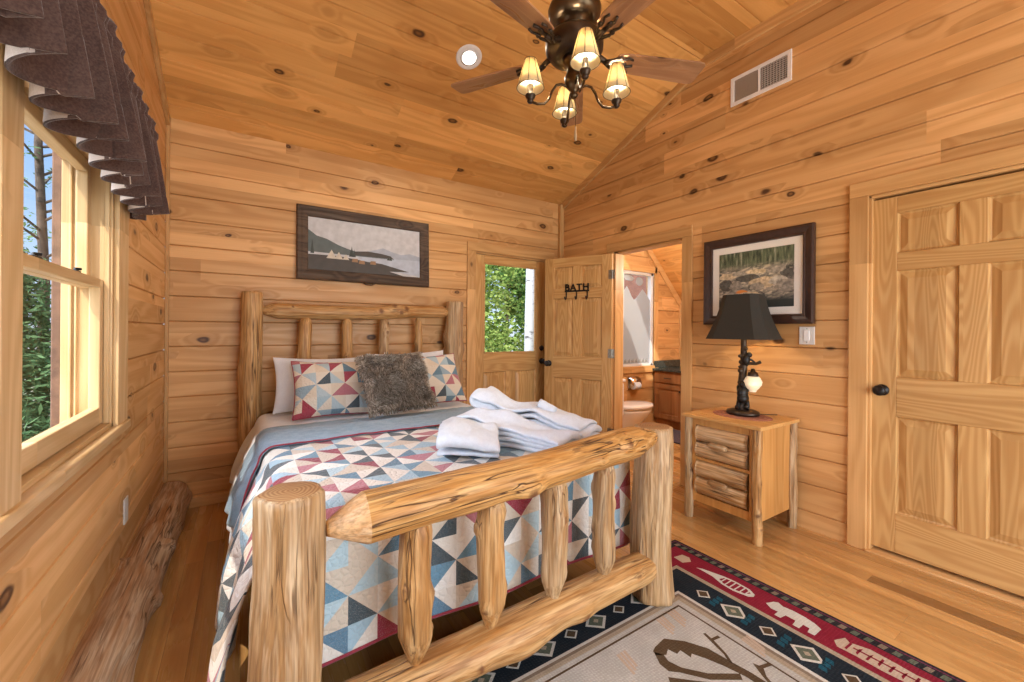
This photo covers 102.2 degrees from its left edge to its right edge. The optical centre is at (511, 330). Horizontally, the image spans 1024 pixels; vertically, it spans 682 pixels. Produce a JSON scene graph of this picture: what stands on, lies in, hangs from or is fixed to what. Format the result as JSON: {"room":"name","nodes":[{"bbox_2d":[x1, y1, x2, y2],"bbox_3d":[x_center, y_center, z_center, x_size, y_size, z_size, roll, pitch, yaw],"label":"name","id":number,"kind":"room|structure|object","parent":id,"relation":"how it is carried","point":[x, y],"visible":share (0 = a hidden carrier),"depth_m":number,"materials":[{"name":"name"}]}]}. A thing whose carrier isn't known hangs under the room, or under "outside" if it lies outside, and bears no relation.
{"room":"cabin bedroom","nodes":[
{"label":"cabin bedroom","id":0,"kind":"room"},
{"bbox_2d":[0,0,165,681],"bbox_3d":[-0.937,-0.472,0.473,0.150,3.490,5.620,0,0,-33],"label":"wall","id":1,"kind":"structure","parent":0,"point":[58,564],"depth_m":1.62,"materials":[{"name":"brown wood"}]},
{"bbox_2d":[50,151,61,427],"bbox_3d":[-1.830,-0.169,1.677,0.028,1.260,0.110,0,0,-33],"label":"trim","id":2,"kind":"structure","parent":1,"relation":"attached to","point":[57,161],"depth_m":1.63,"materials":[{"name":"white wood"}]},
{"bbox_2d":[0,43,128,516],"bbox_3d":[-1.171,-0.179,0.983,0.018,1.230,2.128,0,0,-33],"label":"trim","id":3,"kind":"structure","parent":1,"relation":"attached to","point":[12,87],"depth_m":0.94,"materials":[{"name":"brown wood"}]},
{"bbox_2d":[0,419,130,537],"bbox_3d":[-1.183,0.421,0.977,0.060,0.038,2.125,0,0,-33],"label":"window sill","id":4,"kind":"structure","parent":1,"relation":"attached to","point":[40,491],"depth_m":1.14,"materials":[{"name":"brown wood"}]},
{"bbox_2d":[21,81,113,493],"bbox_3d":[-1.483,-0.147,1.307,0.150,1.100,0.910,0,0,-33],"label":"window","id":5,"kind":"structure","parent":1,"relation":"in","point":[85,274],"depth_m":1.64,"materials":[{"name":"brown wood"}]},
{"bbox_2d":[0,0,169,220],"bbox_3d":[-1.175,-0.743,1.151,0.189,0.455,2.058,0,0,-33],"label":"window valance","id":6,"kind":"object","parent":1,"relation":"attached to","point":[70,54],"visible":1,"depth_m":1.05,"materials":[{"name":"brown fabric"}]},
{"bbox_2d":[123,495,127,524],"bbox_3d":[-1.799,0.833,1.924,0.006,0.115,0.070,0,0,-33],"label":"outlet plate","id":7,"kind":"object","parent":1,"relation":"attached to","point":[125,501],"visible":1,"depth_m":1.91,"materials":[{"name":"white plastic"}]},
{"bbox_2d":[143,0,170,125],"bbox_3d":[-0.855,-1.810,0.520,0.022,0.814,5.620,0,0,-33],"label":"trim","id":8,"kind":"structure","parent":1,"relation":"attached to","point":[147,3],"depth_m":2.46,"materials":[{"name":"brown wood"}]},
{"bbox_2d":[163,125,169,483],"bbox_3d":[-2.396,-0.111,2.866,0.022,2.745,0.022,0,0,-33],"label":"trim","id":9,"kind":"structure","parent":1,"relation":"attached to","point":[167,216],"depth_m":2.86,"materials":[{"name":"brown wood"}]},
{"bbox_2d":[168,118,678,496],"bbox_3d":[-0.015,-0.220,4.518,5.815,3.000,0.150,0,0,-33],"label":"wall","id":10,"kind":"structure","parent":0,"point":[234,196],"depth_m":3.22,"materials":[{"name":"brown wood"}]},
{"bbox_2d":[188,491,229,508],"bbox_3d":[-1.394,1.232,3.527,2.170,0.075,0.018,0,0,-33],"label":"baseboard","id":11,"kind":"structure","parent":10,"relation":"attached to","point":[209,499],"depth_m":3.00,"materials":[{"name":"brown wood"}]},
{"bbox_2d":[296,203,428,286],"bbox_3d":[-1.254,-0.705,3.597,1.112,0.621,0.051,0,0,-33],"label":"framed painting","id":12,"kind":"object","parent":10,"relation":"attached to","point":[332,244],"visible":1,"depth_m":3.56,"materials":[{"name":"grey paper"}]},
{"bbox_2d":[475,254,544,401],"bbox_3d":[0.005,0.238,4.442,0.895,2.045,0.116,0,0,-33],"label":"door","id":13,"kind":"structure","parent":10,"relation":"in","point":[519,375],"depth_m":4.47,"materials":[{"name":"brown wood"}]},
{"bbox_2d":[466,241,553,404],"bbox_3d":[-0.031,0.192,4.498,1.110,2.175,0.169,0,0,-33],"label":"trim","id":14,"kind":"structure","parent":10,"relation":"attached to","point":[472,247],"depth_m":4.16,"materials":[{"name":"brown wood"}]},
{"bbox_2d":[558,204,563,258],"bbox_3d":[0.557,-0.086,4.775,0.055,2.740,0.045,0,0,-33],"label":"trim","id":15,"kind":"structure","parent":10,"relation":"attached to","point":[560,207],"depth_m":4.76,"materials":[{"name":"brown wood"}]},
{"bbox_2d":[627,376,641,389],"bbox_3d":[1.623,0.690,5.433,0.190,0.166,0.112,0,0,-33],"label":"toilet roll holder","id":16,"kind":"object","parent":10,"relation":"attached to","point":[634,383],"visible":1,"depth_m":5.42,"materials":[{"name":"white paper"}]},
{"bbox_2d":[623,263,658,373],"bbox_3d":[1.685,-0.162,5.563,0.785,1.440,0.095,0,0,-33],"label":"window","id":17,"kind":"structure","parent":10,"relation":"in","point":[638,351],"depth_m":5.60,"materials":[{"name":"brown wood"}]},
{"bbox_2d":[646,250,681,306],"bbox_3d":[2.030,-0.914,5.745,1.060,1.176,0.020,0,0,-33],"label":"trim","id":18,"kind":"structure","parent":10,"relation":"attached to","point":[654,259],"depth_m":5.81,"materials":[{"name":"brown wood"}]},
{"bbox_2d":[151,0,703,204],"bbox_3d":[-0.436,-1.913,3.116,3.555,0.878,1.841,0,0,-33],"label":"ceiling","id":19,"kind":"structure","parent":0,"point":[371,81],"depth_m":2.97,"materials":[{"name":"brown wood"}]},
{"bbox_2d":[456,44,481,69],"bbox_3d":[-0.303,-1.930,2.913,0.186,0.074,0.172,0,0,-33],"label":"recessed light","id":20,"kind":"object","parent":19,"relation":"in","point":[470,59],"visible":1,"depth_m":2.90,"materials":[{"name":"white plastic"}]},
{"bbox_2d":[134,429,1023,681],"bbox_3d":[1.585,1.353,2.126,6.205,0.120,5.620,0,0,-33],"label":"floor","id":21,"kind":"structure","parent":0,"point":[970,635],"depth_m":1.97,"materials":[{"name":"brown wood"}]},
{"bbox_2d":[60,481,191,681],"bbox_3d":[-1.046,1.175,0.810,0.306,0.293,4.904,0,0,-33],"label":"log","id":22,"kind":"object","parent":21,"relation":"on","point":[109,648],"visible":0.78,"depth_m":1.66,"materials":[{"name":"brown wood"}]},
{"bbox_2d":[237,291,674,681],"bbox_3d":[-0.584,0.500,2.522,1.847,1.564,2.542,0,0,-33],"label":"bed","id":23,"kind":"object","parent":21,"relation":"on","point":[290,526],"visible":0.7,"depth_m":1.43,"materials":[{"name":"brown wood"}]},
{"bbox_2d":[622,379,653,427],"bbox_3d":[1.278,0.903,4.728,0.859,0.775,0.436,0,0,-33],"label":"toilet","id":24,"kind":"object","parent":21,"relation":"on","point":[634,412],"visible":0.3,"depth_m":4.62,"materials":[{"name":"white ceramic"}]},
{"bbox_2d":[652,359,680,429],"bbox_3d":[2.451,0.857,5.441,0.643,0.885,0.996,0,0,-33],"label":"bathroom vanity","id":25,"kind":"object","parent":21,"relation":"on","point":[667,373],"visible":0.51,"depth_m":5.52,"materials":[{"name":"brown wood"}]},
{"bbox_2d":[652,359,680,372],"bbox_3d":[2.455,0.479,5.442,0.640,0.129,0.996,0,0,-33],"label":"countertop","id":26,"kind":"structure","parent":25,"relation":"on","point":[660,365],"depth_m":5.77,"materials":[{"name":"stone"}]},
{"bbox_2d":[673,429,680,443],"bbox_3d":[2.013,1.288,5.047,0.540,0.013,0.750,0,0,-33],"label":"bath rug","id":27,"kind":"object","parent":21,"relation":"on","point":[676,433],"visible":0.02,"depth_m":5.02,"materials":[{"name":"fabric"}]},
{"bbox_2d":[470,540,966,681],"bbox_3d":[0.767,1.280,0.757,2.328,0.011,2.721,0,0,-33],"label":"area rug","id":28,"kind":"object","parent":21,"relation":"on","point":[722,623],"visible":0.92,"depth_m":1.68,"materials":[{"name":"fabric"}]},
{"bbox_2d":[682,406,799,546],"bbox_3d":[1.536,0.938,2.805,0.521,0.723,0.536,0,0,-32],"label":"nightstand","id":29,"kind":"object","parent":21,"relation":"on","point":[745,469],"visible":0.98,"depth_m":2.66,"materials":[{"name":"brown wood"}]},
{"bbox_2d":[713,410,772,420],"bbox_3d":[1.562,0.573,2.811,0.270,0.006,0.380,0,0,-33],"label":"mat","id":30,"kind":"object","parent":29,"relation":"on","point":[724,413],"visible":0.57,"depth_m":2.73,"materials":[{"name":"fabric"}]},
{"bbox_2d":[706,293,782,416],"bbox_3d":[1.578,0.155,2.819,0.396,0.828,0.396,0,0,-42],"label":"table lamp","id":31,"kind":"object","parent":30,"relation":"on","point":[745,317],"visible":1,"depth_m":2.73,"materials":[{"name":"black fabric"}]},
{"bbox_2d":[652,244,681,300],"bbox_3d":[2.325,-1.414,4.681,1.944,1.944,2.120,0,0,-33],"label":"ceiling","id":32,"kind":"structure","parent":0,"point":[669,257],"depth_m":5.64,"materials":[{"name":"brown wood"}]},
{"bbox_2d":[639,0,798,55],"bbox_3d":[1.116,-2.276,0.737,3.555,0.150,3.837,0,0,-33],"label":"ceiling","id":33,"kind":"structure","parent":0,"point":[705,26],"depth_m":2.89,"materials":[{"name":"brown wood"}]},
{"bbox_2d":[451,0,704,140],"bbox_3d":[0.309,-1.564,1.925,1.286,1.287,1.251,0,0,-33],"label":"ceiling fan","id":34,"kind":"object","parent":33,"relation":"hanging from","point":[573,37],"visible":1,"depth_m":1.93,"materials":[{"name":"brown wood"}]},
{"bbox_2d":[525,83,535,103],"bbox_3d":[0.086,-1.116,1.945,0.050,0.090,0.049,0,0,-33],"label":"bulb","id":35,"kind":"object","parent":34,"relation":"attached to","point":[530,96],"depth_m":1.93,"materials":[{"name":"glass"}]},
{"bbox_2d":[560,109,568,127],"bbox_3d":[0.276,-1.115,2.170,0.050,0.090,0.049,0,0,-33],"label":"bulb","id":36,"kind":"object","parent":34,"relation":"attached to","point":[564,111],"depth_m":2.16,"materials":[{"name":"white glass"}]},
{"bbox_2d":[579,57,590,79],"bbox_3d":[0.311,-1.115,1.755,0.050,0.090,0.049,0,0,-33],"label":"bulb","id":37,"kind":"object","parent":34,"relation":"attached to","point":[585,70],"depth_m":1.74,"materials":[{"name":"glass"}]},
{"bbox_2d":[611,88,621,108],"bbox_3d":[0.501,-1.113,1.980,0.050,0.090,0.049,0,0,-33],"label":"bulb","id":38,"kind":"object","parent":34,"relation":"attached to","point":[616,100],"depth_m":1.97,"materials":[{"name":"glass"}]},
{"bbox_2d":[564,0,1023,542],"bbox_3d":[2.155,-0.448,2.487,0.120,3.490,5.620,0,0,-33],"label":"wall","id":39,"kind":"structure","parent":0,"point":[877,89],"depth_m":2.67,"materials":[{"name":"brown wood"}]},
{"bbox_2d":[544,254,614,432],"bbox_3d":[0.686,0.250,4.261,0.770,2.030,0.180,0,0,31],"label":"door","id":40,"kind":"structure","parent":39,"relation":"in","point":[579,353],"depth_m":4.23,"materials":[{"name":"brown wood"}]},
{"bbox_2d":[564,283,588,299],"bbox_3d":[0.655,-0.403,4.231,0.270,0.169,0.054,0,0,31],"label":"hook rack","id":41,"kind":"object","parent":40,"relation":"attached to","point":[579,284],"visible":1,"depth_m":4.24,"materials":[{"name":"black metal"}]},
{"bbox_2d":[607,225,692,485],"bbox_3d":[1.267,0.208,3.825,0.139,2.163,0.951,0,0,-33],"label":"trim","id":42,"kind":"structure","parent":39,"relation":"attached to","point":[685,233],"depth_m":3.62,"materials":[{"name":"brown wood"}]},
{"bbox_2d":[561,0,821,208],"bbox_3d":[2.106,-1.787,2.448,0.022,0.814,5.620,0,0,-33],"label":"trim","id":43,"kind":"structure","parent":39,"relation":"attached to","point":[799,6],"depth_m":3.24,"materials":[{"name":"brown wood"}]},
{"bbox_2d":[703,222,815,324],"bbox_3d":[1.740,-0.375,2.974,0.034,0.652,0.757,0,0,-33],"label":"framed print","id":44,"kind":"object","parent":39,"relation":"attached to","point":[779,264],"visible":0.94,"depth_m":2.88,"materials":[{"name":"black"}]},
{"bbox_2d":[731,48,791,106],"bbox_3d":[1.777,-1.804,2.965,0.010,0.212,0.416,0,0,-33],"label":"air vent","id":45,"kind":"object","parent":39,"relation":"in","point":[776,71],"visible":1,"depth_m":2.95,"materials":[{"name":"white metal"}]},
{"bbox_2d":[760,55,786,89],"bbox_3d":[1.828,-1.804,2.886,0.006,0.160,0.177,0,0,-33],"label":"grille","id":46,"kind":"object","parent":45,"relation":"attached to","point":[773,72],"depth_m":2.88,"materials":[{"name":"grey metal"}]},
{"bbox_2d":[799,327,814,344],"bbox_3d":[1.931,0.030,2.706,0.010,0.116,0.090,0,0,-33],"label":"light switch","id":47,"kind":"object","parent":39,"relation":"attached to","point":[806,334],"visible":1,"depth_m":2.70,"materials":[{"name":"white plastic"}]},
{"bbox_2d":[847,144,1023,549],"bbox_3d":[2.376,0.207,2.123,0.139,2.183,1.014,0,0,-33],"label":"trim","id":48,"kind":"structure","parent":39,"relation":"attached to","point":[861,202],"depth_m":2.44,"materials":[{"name":"brown wood"}]},
{"bbox_2d":[864,546,1023,607],"bbox_3d":[2.363,1.292,2.119,0.150,0.014,0.838,0,0,-33],"label":"trim","id":49,"kind":"structure","parent":39,"relation":"attached to","point":[972,584],"depth_m":2.16,"materials":[{"name":"brown wood"}]},
{"bbox_2d":[871,171,1023,596],"bbox_3d":[2.361,0.249,2.118,0.180,2.030,0.814,0,0,-33],"label":"door","id":50,"kind":"structure","parent":39,"relation":"in","point":[947,479],"depth_m":2.17,"materials":[{"name":"brown wood"}]},
{"bbox_3d":[3.095,0.424,5.192,0.140,1.760,2.120,0,0,-33],"label":"wall","id":51,"kind":"structure","parent":0,"visible":0},
{"bbox_2d":[679,303,681,365],"bbox_3d":[2.453,0.449,6.022,0.030,1.700,0.030,0,0,-33],"label":"trim","id":52,"kind":"structure","parent":51,"relation":"attached to","point":[680,307],"depth_m":6.01,"materials":[{"name":"brown wood"}]},
{"label":"outside","id":53,"kind":"structure","parent":0,"visible":0},
{"bbox_3d":[-2.838,1.518,0.844,2.585,0.080,7.500,0,0,-33],"label":"deck","id":54,"kind":"object","parent":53,"visible":0},
{"bbox_2d":[50,150,52,423],"bbox_3d":[-2.906,0.067,2.702,0.120,2.820,0.140,0,0,-33],"label":"porch post","id":55,"kind":"object","parent":54,"relation":"on","point":[52,150],"visible":0.02,"depth_m":2.61,"materials":[{"name":"brown wood"}]},
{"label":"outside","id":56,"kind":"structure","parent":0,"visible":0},
{"bbox_3d":[-0.815,1.949,3.060,30.000,0.150,34.000,0,0,-33],"label":"ground","id":57,"kind":"structure","parent":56,"visible":0},
{"bbox_2d":[22,242,50,442],"bbox_3d":[-5.610,0.473,4.440,2.953,3.675,2.896,0,0,-33],"label":"spruce tree","id":58,"kind":"object","parent":57,"relation":"on","point":[36,362],"visible":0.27,"depth_m":4.50,"materials":[{"name":"green plant"}]},
{"bbox_2d":[23,127,51,430],"bbox_3d":[-7.451,-1.988,6.486,2.136,7.622,2.104,0,0,-33],"label":"bare tree","id":59,"kind":"object","parent":57,"relation":"on","point":[42,237],"visible":0.09,"depth_m":6.53,"materials":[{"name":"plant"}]},
{"bbox_2d":[485,264,524,351],"bbox_3d":[-0.804,-0.029,8.590,2.145,3.806,1.426,0,0,-33],"label":"leafy tree","id":60,"kind":"object","parent":57,"relation":"on","point":[499,291],"visible":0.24,"depth_m":8.72,"materials":[{"name":"green plant"}]},
{"bbox_2d":[485,265,525,351],"bbox_3d":[-0.108,-1.131,13.294,4.841,6.020,2.500,0,0,-33],"label":"leafy tree","id":61,"kind":"object","parent":57,"relation":"on","point":[517,295],"visible":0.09,"depth_m":13.02,"materials":[{"name":"green plant"}]},
{"bbox_2d":[496,266,525,350],"bbox_3d":[0.571,-0.453,10.085,2.030,4.674,1.671,0,0,-33],"label":"leafy tree","id":62,"kind":"object","parent":57,"relation":"on","point":[514,291],"visible":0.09,"depth_m":9.93,"materials":[{"name":"green plant"}]},
{"bbox_2d":[524,269,533,350],"bbox_3d":[0.373,-0.917,8.237,0.254,5.603,0.234,0,0,-33],"label":"birch tree","id":63,"kind":"object","parent":57,"relation":"on","point":[529,289],"visible":0.21,"depth_m":8.15,"materials":[{"name":"white plant"}]},
{"bbox_2d":[624,275,646,298],"bbox_3d":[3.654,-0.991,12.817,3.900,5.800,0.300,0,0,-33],"label":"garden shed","id":64,"kind":"object","parent":57,"relation":"on","point":[634,289],"visible":0.07,"depth_m":12.73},
{"bbox_3d":[-0.648,0.985,2.549,1.180,0.260,1.970,0,0,-33],"label":"box spring","id":65,"kind":"object","parent":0,"visible":0},
{"bbox_3d":[-0.646,0.741,2.549,1.500,0.217,2.060,0,0,-33],"label":"mattress","id":66,"kind":"object","parent":65,"relation":"on","visible":0},
{"bbox_2d":[226,401,470,542],"bbox_3d":[-0.945,0.816,2.903,1.744,0.494,1.112,0,0,-33],"label":"sheet","id":67,"kind":"object","parent":66,"relation":"on","point":[264,421],"visible":0.23,"depth_m":2.87,"materials":[{"name":"beige fabric"}]},
{"bbox_2d":[272,357,354,413],"bbox_3d":[-1.454,0.399,3.143,0.641,0.407,0.204,0,0,-29],"label":"bed pillow","id":68,"kind":"object","parent":67,"relation":"on","point":[284,397],"visible":0.36,"depth_m":2.99,"materials":[{"name":"white fabric"}]},
{"bbox_2d":[291,361,381,420],"bbox_3d":[-1.253,0.408,2.962,0.589,0.390,0.268,0,0,-31],"label":"sham","id":69,"kind":"object","parent":67,"relation":"on","point":[330,388],"visible":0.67,"depth_m":2.86,"materials":[{"name":"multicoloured fabric"}]},
{"bbox_2d":[224,406,473,527],"bbox_3d":[-0.762,0.763,2.646,1.770,0.417,0.662,0,0,-36],"label":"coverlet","id":70,"kind":"object","parent":67,"relation":"on","point":[267,439],"visible":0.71,"depth_m":2.32,"materials":[{"name":"fabric"}]},
{"bbox_2d":[354,351,437,418],"bbox_3d":[-0.828,0.364,2.948,0.529,0.438,0.359,0,0,-35],"label":"cushion","id":71,"kind":"object","parent":70,"relation":"on","point":[393,382],"visible":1,"depth_m":2.87,"materials":[{"name":"fur"}]},
{"bbox_2d":[367,350,442,356],"bbox_3d":[-0.867,0.389,3.524,0.683,0.433,0.203,0,0,-37],"label":"bed pillow","id":72,"kind":"object","parent":67,"relation":"on","point":[435,353],"visible":0.09,"depth_m":3.67,"materials":[{"name":"white fabric"}]},
{"bbox_2d":[399,353,466,410],"bbox_3d":[-0.684,0.399,3.363,0.585,0.415,0.282,0,0,-39],"label":"sham","id":73,"kind":"object","parent":67,"relation":"on","point":[444,380],"visible":0.49,"depth_m":3.37,"materials":[{"name":"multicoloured fabric"}]},
{"bbox_2d":[207,426,630,681],"bbox_3d":[-0.357,0.889,2.028,2.650,0.631,0.964,0,0,-33],"label":"patchwork quilt","id":74,"kind":"object","parent":66,"relation":"on","point":[361,610],"visible":0.49,"depth_m":1.60,"materials":[{"name":"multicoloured fabric"}]},
{"bbox_2d":[436,416,499,457],"bbox_3d":[-0.211,0.500,2.029,0.284,0.147,0.424,0,0,-5],"label":"hand towel","id":75,"kind":"object","parent":74,"relation":"on","point":[458,436],"visible":0.98,"depth_m":1.86,"materials":[{"name":"white fabric"}]},
{"bbox_2d":[456,408,580,451],"bbox_3d":[0.018,0.491,2.080,0.632,0.175,0.211,0,0,27],"label":"bath towel","id":76,"kind":"object","parent":74,"relation":"on","point":[515,431],"visible":0.66,"depth_m":2.04,"materials":[{"name":"white fabric"}]},
{"bbox_2d":[469,386,601,439],"bbox_3d":[0.125,0.450,2.247,0.697,0.258,0.232,0,0,23],"label":"bath towel","id":77,"kind":"object","parent":74,"relation":"on","point":[491,398],"visible":0.57,"depth_m":2.20,"materials":[{"name":"white fabric"}]},
{"bbox_2d":[536,399,556,411],"bbox_3d":[0.190,0.420,2.252,0.115,0.095,0.066,0,0,21],"label":"washcloth","id":78,"kind":"object","parent":77,"relation":"on","point":[542,404],"visible":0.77,"depth_m":2.23,"materials":[{"name":"white fabric"}]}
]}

